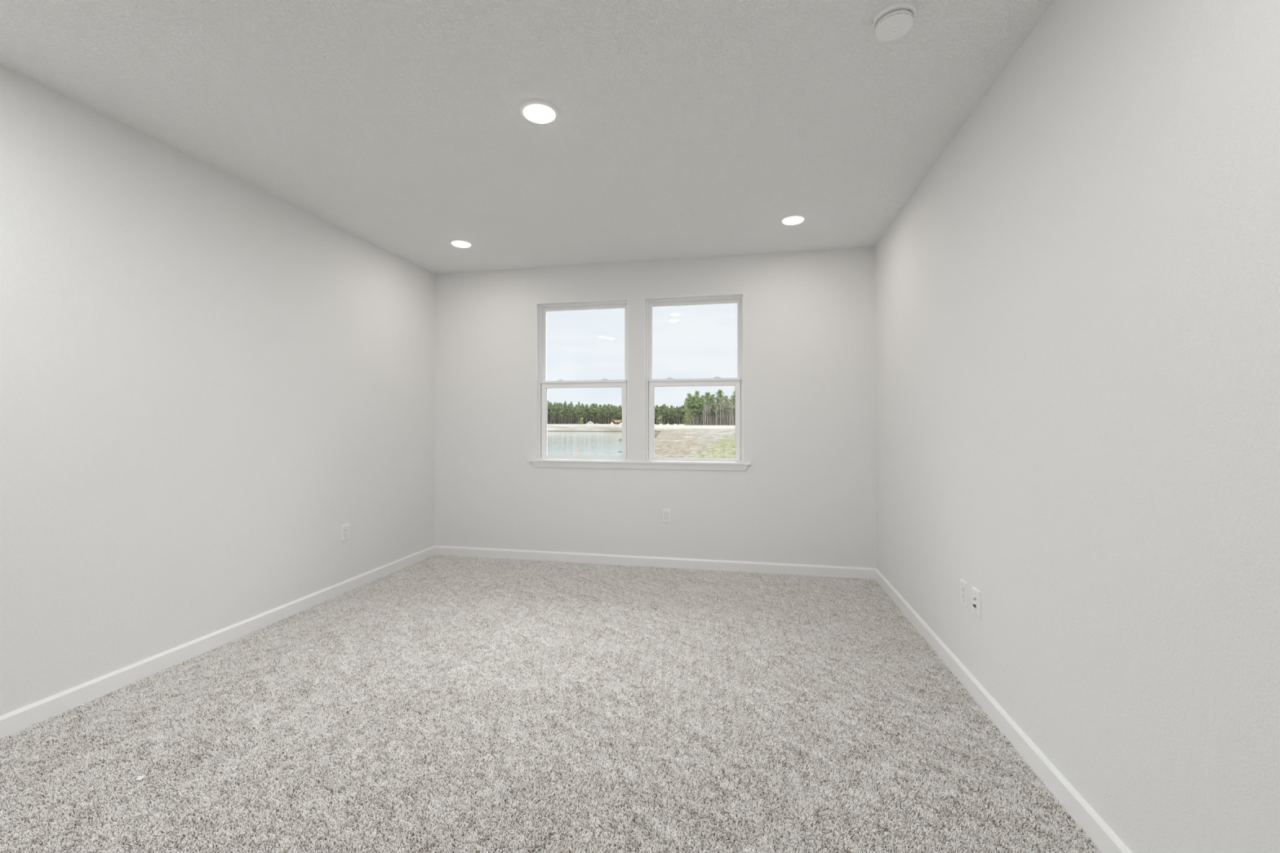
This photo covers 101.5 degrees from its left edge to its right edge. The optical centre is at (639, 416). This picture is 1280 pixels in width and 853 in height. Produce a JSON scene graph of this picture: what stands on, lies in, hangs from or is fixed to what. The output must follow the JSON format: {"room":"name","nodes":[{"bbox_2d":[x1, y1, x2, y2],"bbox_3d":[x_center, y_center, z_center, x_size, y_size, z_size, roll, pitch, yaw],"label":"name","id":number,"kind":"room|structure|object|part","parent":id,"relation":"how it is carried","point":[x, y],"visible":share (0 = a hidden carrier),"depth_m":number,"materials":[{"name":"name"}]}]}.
{"room":"empty bedroom","nodes":[
{"label":"empty bedroom","id":0,"kind":"room"},
{"bbox_2d":[0,64,435,715],"bbox_3d":[-2.626,-0.058,2.425,0.150,2.752,5.510,0,-1,11],"label":"wall","id":1,"kind":"structure","parent":0,"point":[206,377],"depth_m":2.76,"materials":[{"name":"white paint"}]},
{"bbox_2d":[0,545,435,739],"bbox_3d":[-2.546,1.270,2.394,0.013,0.095,5.510,0,-1,11],"label":"baseboard","id":2,"kind":"structure","parent":1,"relation":"attached to","point":[15,721],"depth_m":2.76,"materials":[{"name":"white paint"}]},
{"bbox_2d":[341,523,349,541],"bbox_3d":[-2.231,0.875,3.961,0.009,0.118,0.076,0,-1,11],"label":"electrical outlet","id":3,"kind":"object","parent":1,"relation":"attached to","point":[344,528],"visible":1,"depth_m":3.95,"materials":[{"name":"grey plastic"}]},
{"bbox_2d":[344,527,347,537],"bbox_3d":[-2.228,0.875,3.960,0.003,0.067,0.033,0,-1,11],"label":"receptacle","id":4,"kind":"object","parent":3,"relation":"attached to","point":[345,528],"depth_m":3.96,"materials":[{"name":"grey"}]},
{"bbox_2d":[0,0,1053,274],"bbox_3d":[-0.578,-1.499,2.028,4.329,0.120,5.810,0,-1,11],"label":"ceiling","id":5,"kind":"structure","parent":0,"point":[682,129],"depth_m":2.39,"materials":[{"name":"white paint"}]},
{"bbox_2d":[449,239,473,247],"bbox_3d":[-1.452,-1.405,4.246,0.183,0.016,0.183,0,-1,11],"label":"recessed light","id":6,"kind":"object","parent":5,"relation":"in","point":[457,242],"visible":1,"depth_m":4.21,"materials":[{"name":"white plastic"}]},
{"bbox_2d":[452,240,471,247],"bbox_3d":[-1.452,-1.403,4.246,0.144,0.014,0.144,0,-1,11],"label":"diffuser","id":7,"kind":"object","parent":6,"relation":"attached to","point":[457,243],"depth_m":4.22,"materials":[{"name":"white plastic"}]},
{"bbox_2d":[519,99,559,124],"bbox_3d":[-0.473,-1.425,2.457,0.183,0.016,0.183,0,-1,11],"label":"recessed light","id":8,"kind":"object","parent":5,"relation":"in","point":[540,112],"visible":1,"depth_m":2.43,"materials":[{"name":"white plastic"}]},
{"bbox_2d":[523,104,555,123],"bbox_3d":[-0.473,-1.424,2.457,0.144,0.014,0.144,0,-1,11],"label":"diffuser","id":9,"kind":"object","parent":8,"relation":"attached to","point":[535,113],"depth_m":2.44,"materials":[{"name":"white plastic"}]},
{"bbox_2d":[779,213,806,224],"bbox_3d":[1.098,-1.410,3.750,0.183,0.016,0.183,0,-1,11],"label":"recessed light","id":10,"kind":"object","parent":5,"relation":"in","point":[794,219],"visible":1,"depth_m":3.72,"materials":[{"name":"white plastic"}]},
{"bbox_2d":[782,216,803,224],"bbox_3d":[1.098,-1.409,3.750,0.144,0.014,0.144,0,-1,11],"label":"diffuser","id":11,"kind":"object","parent":10,"relation":"attached to","point":[786,220],"depth_m":3.73,"materials":[{"name":"white plastic"}]},
{"bbox_2d":[871,1,916,40],"bbox_3d":[0.916,-1.417,1.884,0.145,0.047,0.145,0,-1,-31],"label":"smoke detector","id":12,"kind":"object","parent":5,"relation":"attached to","point":[895,20],"visible":1,"depth_m":1.85,"materials":[{"name":"white plastic"}]},
{"bbox_2d":[0,566,1093,852],"bbox_3d":[-0.578,1.407,1.994,4.329,0.188,5.810,0,-1,11],"label":"floor","id":13,"kind":"structure","parent":0,"point":[610,566],"depth_m":1.83,"materials":[{"name":"grey carpet"}]},
{"bbox_2d":[135,775,145,780],"bbox_3d":[-1.798,1.298,1.877,0.032,0.001,0.023,0,-1,1],"label":"paper scrap","id":14,"kind":"object","parent":13,"relation":"on","point":[139,777],"visible":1,"depth_m":1.88,"materials":[{"name":"white paper"}]},
{"bbox_2d":[0,555,1100,852],"bbox_3d":[-0.580,1.306,1.985,4.014,0.016,5.516,0,-1,11],"label":"carpet","id":15,"kind":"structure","parent":13,"relation":"on","point":[486,588],"depth_m":2.15,"materials":[{"name":"grey carpet"}]},
{"bbox_2d":[434,246,876,568],"bbox_3d":[-0.016,-0.030,4.785,4.329,2.752,0.150,0,-1,11],"label":"wall","id":16,"kind":"structure","parent":0,"point":[806,494],"depth_m":4.62,"materials":[{"name":"white paint"}]},
{"bbox_2d":[535,298,628,460],"bbox_3d":[-0.527,-0.330,4.883,0.888,1.479,0.136,0,-1,11],"label":"window","id":17,"kind":"structure","parent":16,"relation":"in","point":[542,384],"depth_m":4.91,"materials":[{"name":"white paint"}]},
{"bbox_3d":[-0.527,0.031,4.879,0.828,0.738,0.046,0,-1,11],"label":"sash","id":18,"kind":"part","parent":17,"relation":"part of","materials":[{"name":"white plastic"}]},
{"bbox_3d":[-0.518,-0.667,4.930,0.818,0.734,0.030,0,-1,11],"label":"sash","id":19,"kind":"part","parent":17,"relation":"part of","materials":[{"name":"clear glass"}]},
{"bbox_2d":[528,458,751,471],"bbox_3d":[-0.040,0.431,4.716,2.032,0.072,0.086,0,-1,11],"label":"window sill","id":20,"kind":"structure","parent":16,"relation":"attached to","point":[553,463],"depth_m":4.68,"materials":[{"name":"white paint"}]},
{"bbox_2d":[435,545,875,579],"bbox_3d":[-0.032,1.297,4.689,4.003,0.095,0.013,0,-1,11],"label":"baseboard","id":21,"kind":"structure","parent":16,"relation":"attached to","point":[864,573],"depth_m":4.63,"materials":[{"name":"white paint"}]},
{"bbox_2d":[662,509,671,522],"bbox_3d":[0.237,0.881,4.641,0.076,0.118,0.009,0,-1,11],"label":"electrical outlet","id":22,"kind":"object","parent":16,"relation":"attached to","point":[666,513],"visible":1,"depth_m":4.64,"materials":[{"name":"white plastic"}]},
{"bbox_2d":[664,512,668,519],"bbox_3d":[0.237,0.880,4.638,0.033,0.067,0.003,0,-1,11],"label":"receptacle","id":23,"kind":"object","parent":22,"relation":"attached to","point":[666,514],"depth_m":4.64,"materials":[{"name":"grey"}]},
{"bbox_2d":[644,293,743,462],"bbox_3d":[0.482,-0.332,4.679,0.878,1.479,0.136,0,-1,11],"label":"window","id":24,"kind":"structure","parent":16,"relation":"in","point":[650,383],"depth_m":4.69,"materials":[{"name":"white paint"}]},
{"bbox_3d":[0.482,0.028,4.675,0.818,0.738,0.046,0,-1,11],"label":"sash","id":25,"kind":"part","parent":24,"relation":"part of","materials":[{"name":"white plastic"}]},
{"bbox_3d":[0.491,-0.669,4.726,0.808,0.734,0.030,0,-1,11],"label":"sash","id":26,"kind":"part","parent":24,"relation":"part of","materials":[{"name":"clear glass"}]},
{"bbox_2d":[875,0,1279,852],"bbox_3d":[1.470,-0.068,1.596,0.150,2.752,5.510,0,-1,11],"label":"wall","id":27,"kind":"structure","parent":0,"point":[1077,302],"depth_m":1.51,"materials":[{"name":"white paint"}]},
{"bbox_2d":[960,578,968,608],"bbox_3d":[1.587,0.865,2.565,0.009,0.118,0.076,0,-1,11],"label":"electrical outlet","id":28,"kind":"object","parent":27,"relation":"attached to","point":[963,585],"visible":1,"depth_m":2.55,"materials":[{"name":"grey plastic"}]},
{"bbox_2d":[960,585,964,600],"bbox_3d":[1.584,0.865,2.565,0.003,0.067,0.033,0,-1,11],"label":"receptacle","id":29,"kind":"object","parent":28,"relation":"attached to","point":[962,586],"depth_m":2.57,"materials":[{"name":"grey plastic"}]},
{"bbox_2d":[972,586,981,618],"bbox_3d":[1.555,0.860,2.424,0.016,0.119,0.082,0,-1,11],"label":"cable plate","id":30,"kind":"object","parent":27,"relation":"attached to","point":[976,594],"visible":1,"depth_m":2.41,"materials":[{"name":"white plastic"}]},
{"bbox_2d":[875,568,1131,852],"bbox_3d":[1.390,1.261,1.597,0.013,0.095,5.510,0,-1,11],"label":"baseboard","id":31,"kind":"structure","parent":27,"relation":"attached to","point":[1104,839],"depth_m":1.99,"materials":[{"name":"white paint"}]},
{"label":"outside","id":32,"kind":"structure","parent":0,"visible":0},
{"bbox_2d":[546,431,659,456],"bbox_3d":[-69.100,3.307,94.564,167.000,0.001,114.000,0,-1,11],"label":"pond water","id":33,"kind":"structure","parent":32,"point":[588,443],"depth_m":55.69,"materials":[{"name":"grey liquid"}]},
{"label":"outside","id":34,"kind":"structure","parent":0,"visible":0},
{"bbox_2d":[546,423,735,457],"bbox_3d":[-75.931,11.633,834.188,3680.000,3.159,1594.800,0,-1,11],"label":"ground","id":35,"kind":"structure","parent":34,"point":[672,441],"depth_m":62.69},
{"bbox_2d":[547,402,551,424],"bbox_3d":[-85.642,-3.322,497.841,6.818,21.818,6.233,0,-1,-29],"label":"pine tree","id":36,"kind":"object","parent":35,"relation":"on","point":[550,403],"visible":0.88,"depth_m":497.66,"materials":[{"name":"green plant"}]},
{"bbox_2d":[549,404,554,417],"bbox_3d":[-83.367,-2.519,495.566,6.071,20.086,5.832,0,-1,-25],"label":"pine tree","id":37,"kind":"object","parent":35,"relation":"on","point":[551,405],"visible":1,"depth_m":495.06,"materials":[{"name":"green plant"}]},
{"bbox_2d":[550,404,557,416],"bbox_3d":[-81.482,-2.416,493.633,6.646,19.862,6.165,0,-1,-8],"label":"pine tree","id":38,"kind":"object","parent":35,"relation":"on","point":[553,406],"visible":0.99,"depth_m":492.95,"materials":[{"name":"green plant"}]},
{"bbox_2d":[555,404,560,417],"bbox_3d":[-77.213,-2.370,497.170,6.715,19.917,7.001,0,-1,-25],"label":"pine tree","id":39,"kind":"object","parent":35,"relation":"on","point":[559,405],"visible":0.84,"depth_m":496.21,"materials":[{"name":"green plant"}]},
{"bbox_2d":[558,403,565,424],"bbox_3d":[-73.517,-2.812,492.167,7.263,20.587,6.384,-1,-1,43],"label":"pine tree","id":40,"kind":"object","parent":35,"relation":"on","point":[560,412],"visible":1,"depth_m":491.74,"materials":[{"name":"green plant"}]},
{"bbox_3d":[-73.517,-6.656,492.212,7.263,12.898,6.384,-1,-1,43],"label":"crown","id":41,"kind":"part","parent":40,"relation":"part of","materials":[{"name":"green plant"}]},
{"bbox_2d":[562,400,568,424],"bbox_3d":[-70.720,-3.795,495.054,6.296,22.739,6.888,0,-1,-24],"label":"pine tree","id":42,"kind":"object","parent":35,"relation":"on","point":[565,405],"visible":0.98,"depth_m":494.27,"materials":[{"name":"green plant"}]},
{"bbox_3d":[-70.410,-8.121,494.943,6.199,14.089,6.408,0,-1,7],"label":"crown","id":43,"kind":"part","parent":42,"relation":"part of","materials":[{"name":"green plant"}]},
{"bbox_2d":[565,404,571,416],"bbox_3d":[-67.047,-2.523,491.853,5.939,20.085,6.182,0,-1,-8],"label":"pine tree","id":44,"kind":"object","parent":35,"relation":"on","point":[568,406],"visible":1,"depth_m":491.38,"materials":[{"name":"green plant"}]},
{"bbox_2d":[568,405,574,417],"bbox_3d":[-64.539,-1.740,491.754,5.880,18.345,6.339,1,-1,-44],"label":"pine tree","id":45,"kind":"object","parent":35,"relation":"on","point":[571,409],"visible":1,"depth_m":491.26,"materials":[{"name":"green plant"}]},
{"bbox_2d":[574,404,581,424],"bbox_3d":[-57.411,-2.212,488.679,6.352,19.307,7.228,0,-1,26],"label":"pine tree","id":46,"kind":"object","parent":35,"relation":"on","point":[578,410],"visible":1,"depth_m":488.15,"materials":[{"name":"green plant"}]},
{"bbox_3d":[-57.411,-5.817,488.721,6.352,12.096,7.228,0,-1,26],"label":"crown","id":47,"kind":"part","parent":46,"relation":"part of","materials":[{"name":"green plant"}]},
{"bbox_2d":[579,405,584,417],"bbox_3d":[-54.120,-1.704,489.901,5.028,18.221,5.501,-1,-1,42],"label":"pine tree","id":48,"kind":"object","parent":35,"relation":"on","point":[581,406],"visible":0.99,"depth_m":489.11,"materials":[{"name":"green plant"}]},
{"bbox_2d":[583,404,590,417],"bbox_3d":[-50.305,-2.355,490.734,6.657,19.675,6.930,0,-1,-14],"label":"pine tree","id":49,"kind":"object","parent":35,"relation":"on","point":[586,407],"visible":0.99,"depth_m":489.83,"materials":[{"name":"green plant"}]},
{"bbox_2d":[587,405,593,421],"bbox_3d":[-45.954,-1.460,490.914,6.161,17.756,6.641,0,-1,29],"label":"pine tree","id":50,"kind":"object","parent":35,"relation":"on","point":[590,413],"visible":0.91,"depth_m":490.07,"materials":[{"name":"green plant"}]},
{"bbox_2d":[589,403,596,422],"bbox_3d":[-43.700,-2.688,487.749,6.770,20.278,7.058,0,-1,35],"label":"pine tree","id":51,"kind":"object","parent":35,"relation":"on","point":[593,406],"visible":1,"depth_m":487.68,"materials":[{"name":"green plant"}]},
{"bbox_3d":[-43.700,-6.568,487.794,6.770,12.518,7.058,0,-1,35],"label":"crown","id":52,"kind":"part","parent":51,"relation":"part of","materials":[{"name":"green plant"}]},
{"bbox_2d":[593,405,598,417],"bbox_3d":[-40.538,-1.821,489.880,5.253,18.446,5.977,0,-1,33],"label":"pine tree","id":53,"kind":"object","parent":35,"relation":"on","point":[596,408],"visible":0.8,"depth_m":489.47,"materials":[{"name":"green plant"}]},
{"bbox_2d":[596,405,602,417],"bbox_3d":[-37.654,-1.471,484.724,5.473,17.650,5.003,0,-1,-8],"label":"pine tree","id":54,"kind":"object","parent":35,"relation":"on","point":[598,407],"visible":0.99,"depth_m":484.36,"materials":[{"name":"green plant"}]},
{"bbox_2d":[598,404,603,424],"bbox_3d":[-37.661,-2.148,493.143,6.873,19.230,7.166,0,-1,22],"label":"pine tree","id":55,"kind":"object","parent":35,"relation":"on","point":[600,406],"visible":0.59,"depth_m":492.58,"materials":[{"name":"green plant"}]},
{"bbox_2d":[600,404,606,424],"bbox_3d":[-33.840,-2.099,488.776,6.339,19.163,6.598,0,-1,-31],"label":"pine tree","id":56,"kind":"object","parent":35,"relation":"on","point":[603,406],"visible":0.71,"depth_m":488.63,"materials":[{"name":"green plant"}]},
{"bbox_3d":[-33.492,-5.716,488.997,5.843,11.924,5.565,-1,-1,37],"label":"crown","id":57,"kind":"part","parent":56,"relation":"part of","materials":[{"name":"green plant"}]},
{"bbox_2d":[603,404,608,416],"bbox_3d":[-31.411,-1.930,484.123,6.119,18.554,5.676,0,-1,-32],"label":"pine tree","id":58,"kind":"object","parent":35,"relation":"on","point":[605,406],"visible":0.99,"depth_m":483.06,"materials":[{"name":"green plant"}]},
{"bbox_2d":[605,404,612,424],"bbox_3d":[-28.553,-2.446,483.174,6.743,19.676,7.031,0,-1,-15],"label":"pine tree","id":59,"kind":"object","parent":35,"relation":"on","point":[608,405],"visible":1,"depth_m":482.47,"materials":[{"name":"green plant"}]},
{"bbox_3d":[-28.553,-6.210,483.218,6.743,12.146,7.031,0,-1,-15],"label":"crown","id":60,"kind":"part","parent":59,"relation":"part of","materials":[{"name":"green plant"}]},
{"bbox_2d":[608,405,615,419],"bbox_3d":[-25.245,-1.515,484.489,6.364,17.720,7.241,0,-1,29],"label":"pine tree","id":61,"kind":"object","parent":35,"relation":"on","point":[613,410],"visible":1,"depth_m":483.88,"materials":[{"name":"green plant"}]},
{"bbox_2d":[610,419,621,424],"bbox_3d":[-15.952,3.493,352.155,7.200,2.930,2.400,0,-1,-3],"label":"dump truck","id":62,"kind":"object","parent":35,"relation":"on","point":[613,420],"visible":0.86,"depth_m":351.09,"materials":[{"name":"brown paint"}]},
{"bbox_2d":[613,405,618,417],"bbox_3d":[-22.113,-1.568,484.163,5.274,17.823,5.769,0,-1,4],"label":"pine tree","id":63,"kind":"object","parent":35,"relation":"on","point":[615,407],"visible":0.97,"depth_m":484.12,"materials":[{"name":"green plant"}]},
{"bbox_2d":[617,404,622,417],"bbox_3d":[-18.396,-1.845,480.932,5.680,18.356,5.912,0,-1,28],"label":"pine tree","id":64,"kind":"object","parent":35,"relation":"on","point":[620,406],"visible":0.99,"depth_m":480.35,"materials":[{"name":"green plant"}]},
{"bbox_2d":[546,410,717,424],"bbox_3d":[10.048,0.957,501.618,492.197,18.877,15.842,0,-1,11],"label":"undergrowth","id":65,"kind":"object","parent":35,"relation":"on","point":[586,420],"visible":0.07,"depth_m":508.84,"materials":[{"name":"green plant"}]},
{"bbox_2d":[654,404,660,417],"bbox_3d":[15.520,-1.764,474.679,6.806,18.670,6.539,0,-1,35],"label":"pine tree","id":66,"kind":"object","parent":35,"relation":"on","point":[656,414],"visible":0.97,"depth_m":474.29,"materials":[{"name":"green plant"}]},
{"bbox_2d":[658,405,665,417],"bbox_3d":[19.777,-1.494,475.227,6.772,18.112,6.282,-1,-1,38],"label":"pine tree","id":67,"kind":"object","parent":35,"relation":"on","point":[661,406],"visible":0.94,"depth_m":474.29,"materials":[{"name":"green plant"}]},
{"bbox_2d":[661,404,666,424],"bbox_3d":[22.329,-2.211,474.793,6.639,19.657,6.922,0,-1,-35],"label":"pine tree","id":68,"kind":"object","parent":35,"relation":"on","point":[664,405],"visible":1,"depth_m":474.06,"materials":[{"name":"green plant"}]},
{"bbox_3d":[22.329,-5.972,474.837,6.639,12.135,6.922,0,-1,-35],"label":"crown","id":69,"kind":"part","parent":68,"relation":"part of","materials":[{"name":"green plant"}]},
{"bbox_2d":[665,407,671,418],"bbox_3d":[26.011,-0.555,474.757,6.502,16.136,5.714,0,-1,-32],"label":"pine tree","id":70,"kind":"object","parent":35,"relation":"on","point":[668,412],"visible":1,"depth_m":474.41,"materials":[{"name":"green plant"}]},
{"bbox_2d":[670,404,673,424],"bbox_3d":[28.549,-1.580,478.518,6.710,18.364,6.996,1,-1,-42],"label":"pine tree","id":71,"kind":"object","parent":35,"relation":"on","point":[671,406],"visible":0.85,"depth_m":478.25,"materials":[{"name":"green plant"}]},
{"bbox_2d":[671,407,676,417],"bbox_3d":[31.435,-0.633,475.002,6.363,16.272,5.817,1,-1,-37],"label":"pine tree","id":72,"kind":"object","parent":35,"relation":"on","point":[673,409],"visible":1,"depth_m":474.18,"materials":[{"name":"green plant"}]},
{"bbox_2d":[674,405,679,424],"bbox_3d":[33.642,-1.179,471.774,5.667,17.404,5.445,0,-1,-10],"label":"pine tree","id":73,"kind":"object","parent":35,"relation":"on","point":[677,407],"visible":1,"depth_m":471.64,"materials":[{"name":"green plant"}]},
{"bbox_3d":[33.608,-4.463,472.146,5.018,10.830,4.780,0,-1,-31],"label":"crown","id":74,"kind":"part","parent":73,"relation":"part of","materials":[{"name":"green plant"}]},
{"bbox_2d":[676,406,682,424],"bbox_3d":[35.435,-0.968,471.603,6.003,16.924,5.568,0,-1,32],"label":"pine tree","id":75,"kind":"object","parent":35,"relation":"on","point":[679,408],"visible":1,"depth_m":471.06,"materials":[{"name":"green plant"}]},
{"bbox_3d":[35.434,-4.386,471.643,6.002,10.087,5.568,0,-1,32],"label":"crown","id":76,"kind":"part","parent":75,"relation":"part of","materials":[{"name":"green plant"}]},
{"bbox_2d":[679,404,684,424],"bbox_3d":[38.855,-1.568,471.606,6.936,18.202,6.652,0,-1,11],"label":"pine tree","id":77,"kind":"object","parent":35,"relation":"on","point":[682,406],"visible":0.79,"depth_m":471.06,"materials":[{"name":"green plant"}]},
{"bbox_2d":[680,404,687,417],"bbox_3d":[40.230,-2.317,468.964,6.538,19.658,7.439,1,-1,-42],"label":"pine tree","id":78,"kind":"object","parent":35,"relation":"on","point":[684,415],"visible":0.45,"depth_m":468.08,"materials":[{"name":"green plant"}]},
{"bbox_2d":[683,416,690,424],"bbox_3d":[30.933,2.551,343.751,5.306,6.256,4.945,0,-1,11],"label":"shrub","id":79,"kind":"object","parent":35,"relation":"on","point":[685,418],"visible":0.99,"depth_m":343.63,"materials":[{"name":"green plant"}]},
{"bbox_2d":[680,393,697,425],"bbox_3d":[32.280,-4.805,345.351,11.344,21.846,10.149,0,-1,11],"label":"pine tree","id":80,"kind":"object","parent":35,"relation":"on","point":[689,398],"visible":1,"depth_m":344.64,"materials":[{"name":"green plant"}]},
{"bbox_2d":[685,395,699,418],"bbox_3d":[34.978,-3.962,348.005,9.894,20.060,11.140,0,-1,5],"label":"pine tree","id":81,"kind":"object","parent":35,"relation":"on","point":[695,401],"visible":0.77,"depth_m":346.32,"materials":[{"name":"green plant"}]},
{"bbox_2d":[693,390,703,425],"bbox_3d":[38.596,-6.038,351.365,8.209,24.444,8.553,0,-1,-37],"label":"pine tree","id":82,"kind":"object","parent":35,"relation":"on","point":[696,394],"visible":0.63,"depth_m":351.09,"materials":[{"name":"green plant"}]},
{"bbox_3d":[38.596,-9.649,351.408,8.209,17.221,8.553,0,-1,-37],"label":"crown","id":83,"kind":"part","parent":82,"relation":"part of","materials":[{"name":"green plant"}]},
{"bbox_2d":[695,397,706,425],"bbox_3d":[40.540,-3.456,349.331,11.061,19.013,9.980,0,-1,-8],"label":"pine tree","id":84,"kind":"object","parent":35,"relation":"on","point":[701,400],"visible":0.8,"depth_m":347.51,"materials":[{"name":"green plant"}]},
{"bbox_2d":[703,404,707,425],"bbox_3d":[42.177,-1.559,340.808,4.182,14.954,4.478,0,-1,4],"label":"bare tree","id":85,"kind":"object","parent":35,"relation":"on","point":[705,408],"visible":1,"depth_m":340.62,"materials":[{"name":"grey plant"}]},
{"bbox_2d":[706,405,710,425],"bbox_3d":[44.598,-1.120,341.951,4.877,13.952,4.866,0,-1,-2],"label":"bare tree","id":86,"kind":"object","parent":35,"relation":"on","point":[708,411],"visible":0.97,"depth_m":342.20,"materials":[{"name":"grey plant"}]},
{"bbox_2d":[702,391,715,413],"bbox_3d":[45.344,-5.510,353.766,8.751,23.320,9.853,1,-1,-41],"label":"pine tree","id":87,"kind":"object","parent":35,"relation":"on","point":[707,394],"visible":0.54,"depth_m":353.07,"materials":[{"name":"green plant"}]},
{"bbox_2d":[684,402,734,425],"bbox_3d":[84.735,-1.546,363.588,105.900,19.306,24.197,0,-1,11],"label":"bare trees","id":88,"kind":"object","parent":35,"relation":"on","point":[729,420],"visible":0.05,"depth_m":361.70,"materials":[{"name":"plant"}]},
{"bbox_2d":[707,402,711,423],"bbox_3d":[45.895,-1.991,344.544,3.753,15.941,4.420,0,-1,-3],"label":"bare tree","id":89,"kind":"object","parent":35,"relation":"on","point":[708,402],"visible":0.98,"depth_m":344.30,"materials":[{"name":"grey plant"}]},
{"bbox_2d":[704,396,715,425],"bbox_3d":[48.037,-3.820,351.205,10.549,19.783,9.485,0,-1,3],"label":"pine tree","id":90,"kind":"object","parent":35,"relation":"on","point":[710,398],"visible":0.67,"depth_m":350.49,"materials":[{"name":"green plant"}]},
{"bbox_3d":[48.037,-6.902,351.241,10.549,13.620,9.485,0,-1,3],"label":"crown","id":91,"kind":"part","parent":90,"relation":"part of","materials":[{"name":"green plant"}]},
{"bbox_2d":[713,403,718,425],"bbox_3d":[49.488,-1.657,341.708,3.836,15.286,4.107,-1,-1,41],"label":"bare tree","id":92,"kind":"object","parent":35,"relation":"on","point":[715,405],"visible":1,"depth_m":341.20,"materials":[{"name":"grey plant"}]},
{"bbox_2d":[715,395,720,425],"bbox_3d":[51.557,-4.434,346.503,4.636,21.144,4.625,-1,-1,38],"label":"bare tree","id":93,"kind":"object","parent":35,"relation":"on","point":[716,395],"visible":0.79,"depth_m":345.73,"materials":[{"name":"grey plant"}]},
{"bbox_2d":[711,389,726,425],"bbox_3d":[52.649,-6.107,346.966,10.835,24.482,9.742,0,-1,14],"label":"pine tree","id":94,"kind":"object","parent":35,"relation":"on","point":[719,393],"visible":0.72,"depth_m":345.65,"materials":[{"name":"green plant"}]},
{"bbox_3d":[52.649,-9.921,347.011,10.835,16.854,9.742,0,-1,14],"label":"crown","id":95,"kind":"part","parent":94,"relation":"part of","materials":[{"name":"green plant"}]},
{"bbox_2d":[718,395,723,425],"bbox_3d":[52.657,-3.953,342.345,4.275,20.018,5.035,0,-1,24],"label":"bare tree","id":96,"kind":"object","parent":35,"relation":"on","point":[722,402],"visible":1,"depth_m":342.04,"materials":[{"name":"grey plant"}]},
{"bbox_2d":[720,401,724,425],"bbox_3d":[54.454,-2.293,343.432,4.570,16.621,4.268,0,-1,8],"label":"bare tree","id":97,"kind":"object","parent":35,"relation":"on","point":[721,402],"visible":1,"depth_m":342.79,"materials":[{"name":"grey plant"}]},
{"bbox_2d":[721,395,727,425],"bbox_3d":[56.695,-4.553,348.205,5.042,21.393,5.078,0,-1,-12],"label":"bare tree","id":98,"kind":"object","parent":35,"relation":"on","point":[726,397],"visible":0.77,"depth_m":348.02,"materials":[{"name":"grey plant"}]},
{"bbox_2d":[727,391,734,415],"bbox_3d":[62.357,-5.838,340.227,10.396,23.710,10.832,0,-1,31],"label":"pine tree","id":99,"kind":"object","parent":35,"relation":"on","point":[733,394],"visible":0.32,"depth_m":339.38,"materials":[{"name":"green plant"}]},
{"bbox_2d":[729,400,734,425],"bbox_3d":[59.195,-2.268,335.909,4.206,16.289,3.571,1,-1,-44],"label":"bare tree","id":100,"kind":"object","parent":35,"relation":"on","point":[732,408],"visible":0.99,"depth_m":335.59,"materials":[{"name":"grey plant"}]},
{"bbox_2d":[730,395,734,425],"bbox_3d":[60.310,-4.168,340.334,4.806,20.494,4.488,0,-1,-36],"label":"bare tree","id":101,"kind":"object","parent":35,"relation":"on","point":[732,397],"visible":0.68,"depth_m":339.62,"materials":[{"name":"grey plant"}]}
]}

